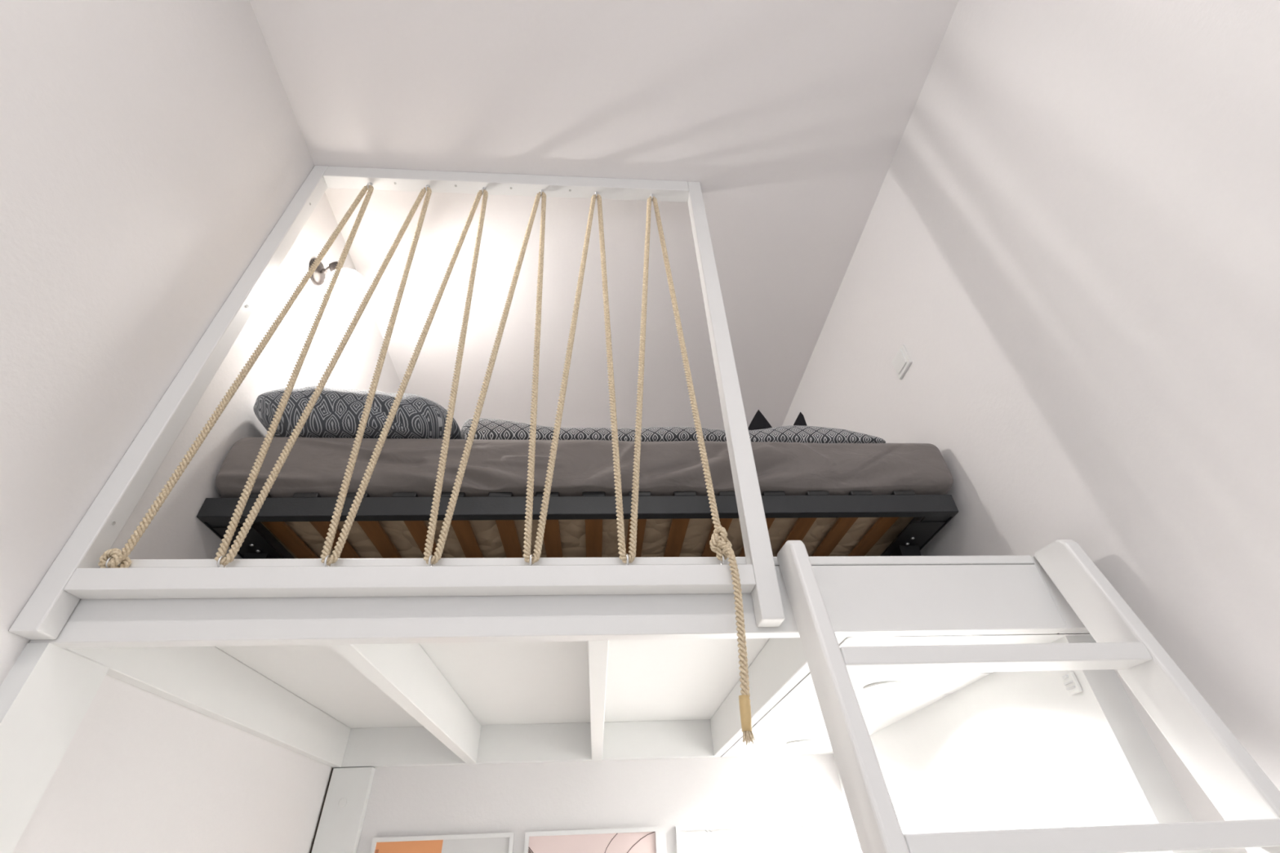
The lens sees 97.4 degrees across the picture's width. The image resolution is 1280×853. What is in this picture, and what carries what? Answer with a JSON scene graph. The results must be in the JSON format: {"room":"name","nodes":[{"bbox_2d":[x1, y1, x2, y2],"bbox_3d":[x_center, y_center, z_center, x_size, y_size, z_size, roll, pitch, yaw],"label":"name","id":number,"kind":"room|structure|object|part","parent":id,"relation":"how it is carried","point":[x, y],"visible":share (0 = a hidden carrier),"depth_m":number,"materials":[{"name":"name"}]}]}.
{"room":"loft bedroom","nodes":[
{"label":"loft bedroom","id":0,"kind":"room"},
{"bbox_2d":[0,0,404,852],"bbox_3d":[-1.023,-0.125,-0.045,0.100,3.610,5.300,1,-39,-4],"label":"wall","id":1,"kind":"structure","parent":0,"point":[150,150],"depth_m":1.20,"materials":[{"name":"paint"}]},
{"bbox_2d":[0,642,109,852],"bbox_3d":[-1.001,1.219,0.388,0.035,2.045,0.153,1,-39,-4],"label":"support post","id":2,"kind":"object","parent":1,"relation":"attached to","point":[46,694],"depth_m":0.95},
{"bbox_2d":[308,258,366,297],"bbox_3d":[-1.020,-0.492,1.913,0.170,0.151,0.122,1,-39,-4],"label":"wall lamp","id":3,"kind":"object","parent":1,"relation":"attached to","point":[348,280],"visible":0.79,"depth_m":1.89,"materials":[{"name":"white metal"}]},
{"bbox_3d":[-1.093,-0.525,1.916,0.022,0.090,0.090,1,-39,-4],"label":"wall plate","id":4,"kind":"part","parent":3,"relation":"part of","materials":[{"name":"brown metal"}]},
{"bbox_3d":[-1.061,-0.528,1.902,0.066,0.023,0.018,-13,-40,13],"label":"arm","id":5,"kind":"part","parent":3,"relation":"part of","materials":[{"name":"brown metal"}]},
{"bbox_3d":[-0.999,-0.479,1.907,0.128,0.122,0.119,1,-39,-4],"label":"lamp shade","id":6,"kind":"part","parent":3,"relation":"part of","materials":[{"name":"white glass"}]},
{"bbox_2d":[248,0,958,431],"bbox_3d":[-0.051,-1.564,1.181,2.175,0.100,5.300,1,-39,-4],"label":"ceiling","id":7,"kind":"structure","parent":0,"point":[790,118],"depth_m":1.91,"materials":[{"name":"paint"}]},
{"bbox_2d":[356,724,854,852],"bbox_3d":[-0.148,1.506,2.055,1.975,3.610,0.100,1,-39,-4],"label":"wall","id":8,"kind":"structure","parent":0,"point":[517,798],"depth_m":2.09,"materials":[{"name":"paint"}]},
{"bbox_2d":[309,767,375,852],"bbox_3d":[-1.027,2.066,1.452,0.150,2.043,0.035,1,-39,-4],"label":"trim","id":9,"kind":"structure","parent":8,"relation":"attached to","point":[338,829],"depth_m":1.99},
{"bbox_2d":[369,832,514,852],"bbox_3d":[-0.677,1.708,1.774,0.484,0.680,0.022,1,-39,-4],"label":"picture frame","id":10,"kind":"object","parent":8,"relation":"attached to","point":[500,842],"visible":1,"depth_m":1.97,"materials":[{"name":"white paint"}]},
{"bbox_2d":[29,555,1090,768],"bbox_3d":[-0.111,0.774,1.646,1.973,0.154,1.454,1,-39,-4],"label":"platform","id":11,"kind":"object","parent":8,"relation":"attached to","point":[333,682],"visible":0.67,"depth_m":1.36,"materials":[{"name":"white paint"}]},
{"bbox_2d":[8,165,785,639],"bbox_3d":[-0.418,-0.250,1.478,1.314,1.560,0.046,1,-39,-4],"label":"frame","id":12,"kind":"object","parent":11,"relation":"attached to","point":[75,575],"visible":0.92,"depth_m":1.09,"materials":[{"name":"white paint"}]},
{"bbox_3d":[-1.051,-0.258,1.434,0.046,1.560,0.046,1,-39,-4],"label":"post","id":13,"kind":"part","parent":12,"relation":"part of","materials":[{"name":"white paint"}]},
{"bbox_3d":[-0.394,0.289,1.050,1.225,0.041,0.045,1,-39,-4],"label":"rail","id":14,"kind":"part","parent":12,"relation":"part of","materials":[{"name":"white paint"}]},
{"bbox_2d":[97,184,754,745],"bbox_3d":[-0.421,-0.147,1.388,1.178,1.681,0.057,0,-39,-3],"label":"rope","id":15,"kind":"object","parent":12,"relation":"hanging from","point":[720,544],"visible":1,"depth_m":1.29,"materials":[{"name":"fabric"}]},
{"bbox_3d":[-0.443,-0.836,1.944,1.225,0.064,0.045,1,-39,-4],"label":"rail","id":16,"kind":"part","parent":12,"relation":"part of","materials":[{"name":"white paint"}]},
{"bbox_3d":[0.215,-0.245,1.524,0.044,1.556,0.046,1,-39,-4],"label":"post","id":17,"kind":"part","parent":12,"relation":"part of","materials":[{"name":"white paint"}]},
{"bbox_2d":[196,490,958,559],"bbox_3d":[-0.144,0.655,1.852,1.931,0.297,1.202,1,-39,-4],"label":"frame","id":18,"kind":"object","parent":11,"relation":"on","point":[937,510],"visible":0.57,"depth_m":1.49,"materials":[{"name":"metal"}]},
{"bbox_3d":[-1.073,0.571,1.847,0.075,0.053,1.193,1,-39,-4],"label":"rail","id":19,"kind":"part","parent":18,"relation":"part of","materials":[{"name":"metal"}]},
{"bbox_3d":[-1.027,0.316,1.490,0.097,0.004,0.200,1,-39,-4],"label":"corner plate","id":20,"kind":"part","parent":18,"relation":"part of","materials":[{"name":"black plastic"}]},
{"bbox_3d":[-1.034,0.445,1.476,0.060,0.217,0.060,1,-39,-4],"label":"leg","id":21,"kind":"part","parent":18,"relation":"part of","materials":[{"name":"black plastic"}]},
{"bbox_3d":[-0.112,0.210,1.459,1.931,0.069,0.028,1,-39,-4],"label":"rail","id":22,"kind":"part","parent":18,"relation":"part of","materials":[{"name":"metal"}]},
{"bbox_2d":[215,436,953,559],"bbox_3d":[-0.138,0.470,1.978,1.954,0.184,1.262,1,-39,-4],"label":"mattress","id":23,"kind":"object","parent":18,"relation":"on","point":[318,465],"visible":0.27,"depth_m":1.52,"materials":[{"name":"grey fabric"}]},
{"bbox_2d":[253,385,462,439],"bbox_3d":[-0.805,0.016,1.655,0.567,0.159,0.358,1,-39,-4],"label":"pillow","id":24,"kind":"object","parent":23,"relation":"on","point":[336,413],"visible":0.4,"depth_m":1.52,"materials":[{"name":"fabric"}]},
{"bbox_2d":[461,417,885,443],"bbox_3d":[0.074,0.366,2.083,1.235,0.087,1.183,1,-39,-4],"label":"duvet","id":25,"kind":"object","parent":23,"relation":"on","point":[487,428],"visible":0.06,"depth_m":1.61,"materials":[{"name":"fabric"}]},
{"bbox_2d":[747,409,807,430],"bbox_3d":[0.425,0.028,1.806,0.220,0.114,0.120,1,-39,-4],"label":"cushion","id":26,"kind":"object","parent":25,"relation":"on","point":[759,421],"visible":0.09,"depth_m":1.78,"materials":[{"name":"black fabric"}]},
{"bbox_3d":[0.794,0.461,1.608,0.060,0.233,0.060,1,-39,-4],"label":"leg","id":27,"kind":"part","parent":18,"relation":"part of","materials":[{"name":"black plastic"}]},
{"bbox_3d":[0.788,0.325,1.626,0.097,0.004,0.200,1,-39,-4],"label":"corner plate","id":28,"kind":"part","parent":18,"relation":"part of","materials":[{"name":"black plastic"}]},
{"bbox_3d":[0.778,0.580,1.986,0.075,0.053,1.193,1,-39,-4],"label":"rail","id":29,"kind":"part","parent":18,"relation":"part of","materials":[{"name":"metal"}]},
{"bbox_2d":[786,739,813,746],"bbox_3d":[0.566,1.107,2.002,0.096,0.040,0.096,1,-39,-4],"label":"recessed light","id":30,"kind":"object","parent":11,"relation":"attached to","point":[803,742],"visible":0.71,"depth_m":2.00,"materials":[{"name":"grey"}]},
{"bbox_2d":[863,680,903,693],"bbox_3d":[0.605,0.635,1.409,0.096,0.040,0.096,1,-39,-4],"label":"recessed light","id":31,"kind":"object","parent":11,"relation":"attached to","point":[888,686],"visible":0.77,"depth_m":1.42,"materials":[{"name":"grey"}]},
{"bbox_3d":[0.615,0.805,1.702,0.516,0.125,1.418,1,-39,-4],"label":"soffit panel","id":32,"kind":"part","parent":11,"relation":"part of","materials":[{"name":"white paint"}]},
{"bbox_2d":[524,826,660,852],"bbox_3d":[-0.158,1.714,1.810,0.475,0.680,0.022,1,-39,-4],"label":"picture frame","id":33,"kind":"object","parent":8,"relation":"attached to","point":[629,840],"visible":1,"depth_m":2.00,"materials":[{"name":"white paint"}]},
{"bbox_2d":[675,821,811,852],"bbox_3d":[0.380,1.720,1.847,0.481,0.680,0.022,1,-39,-4],"label":"picture frame","id":34,"kind":"object","parent":8,"relation":"attached to","point":[780,837],"visible":1,"depth_m":2.03,"materials":[{"name":"white paint"}]},
{"bbox_2d":[782,0,1279,852],"bbox_3d":[1.047,-0.101,0.099,0.100,3.610,5.300,1,-39,-4],"label":"wall","id":35,"kind":"structure","parent":0,"point":[1069,239],"depth_m":1.13,"materials":[{"name":"paint"}]},
{"bbox_2d":[892,344,912,379],"bbox_3d":[0.868,-0.214,1.870,0.014,0.082,0.082,1,-39,-4],"label":"wall switch","id":36,"kind":"object","parent":35,"relation":"attached to","point":[902,361],"visible":1,"depth_m":1.86,"materials":[{"name":"white plastic"}]},
{"bbox_2d":[833,635,1211,852],"bbox_3d":[0.878,1.659,1.046,0.065,2.045,1.410,1,-39,-4],"label":"wall","id":37,"kind":"structure","parent":35,"relation":"attached to","point":[1002,750],"depth_m":1.23,"materials":[{"name":"white paint"}]},
{"bbox_2d":[1060,671,1082,695],"bbox_3d":[0.848,0.506,1.109,0.012,0.037,0.031,1,-39,-4],"label":"wall switch","id":38,"kind":"object","parent":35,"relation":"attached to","point":[1069,680],"visible":1,"depth_m":1.10,"materials":[{"name":"white plastic"}]},
{"bbox_3d":[0.075,1.338,-1.127,2.175,0.100,5.300,1,-39,-4],"label":"floor","id":39,"kind":"structure","parent":0,"visible":0},
{"bbox_2d":[777,539,1279,852],"bbox_3d":[0.623,0.953,0.270,0.582,2.202,0.556,1,-39,-4],"label":"ladder","id":40,"kind":"object","parent":39,"relation":"on","point":[1248,802],"visible":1,"depth_m":0.87,"materials":[{"name":"white paint"}]}
]}

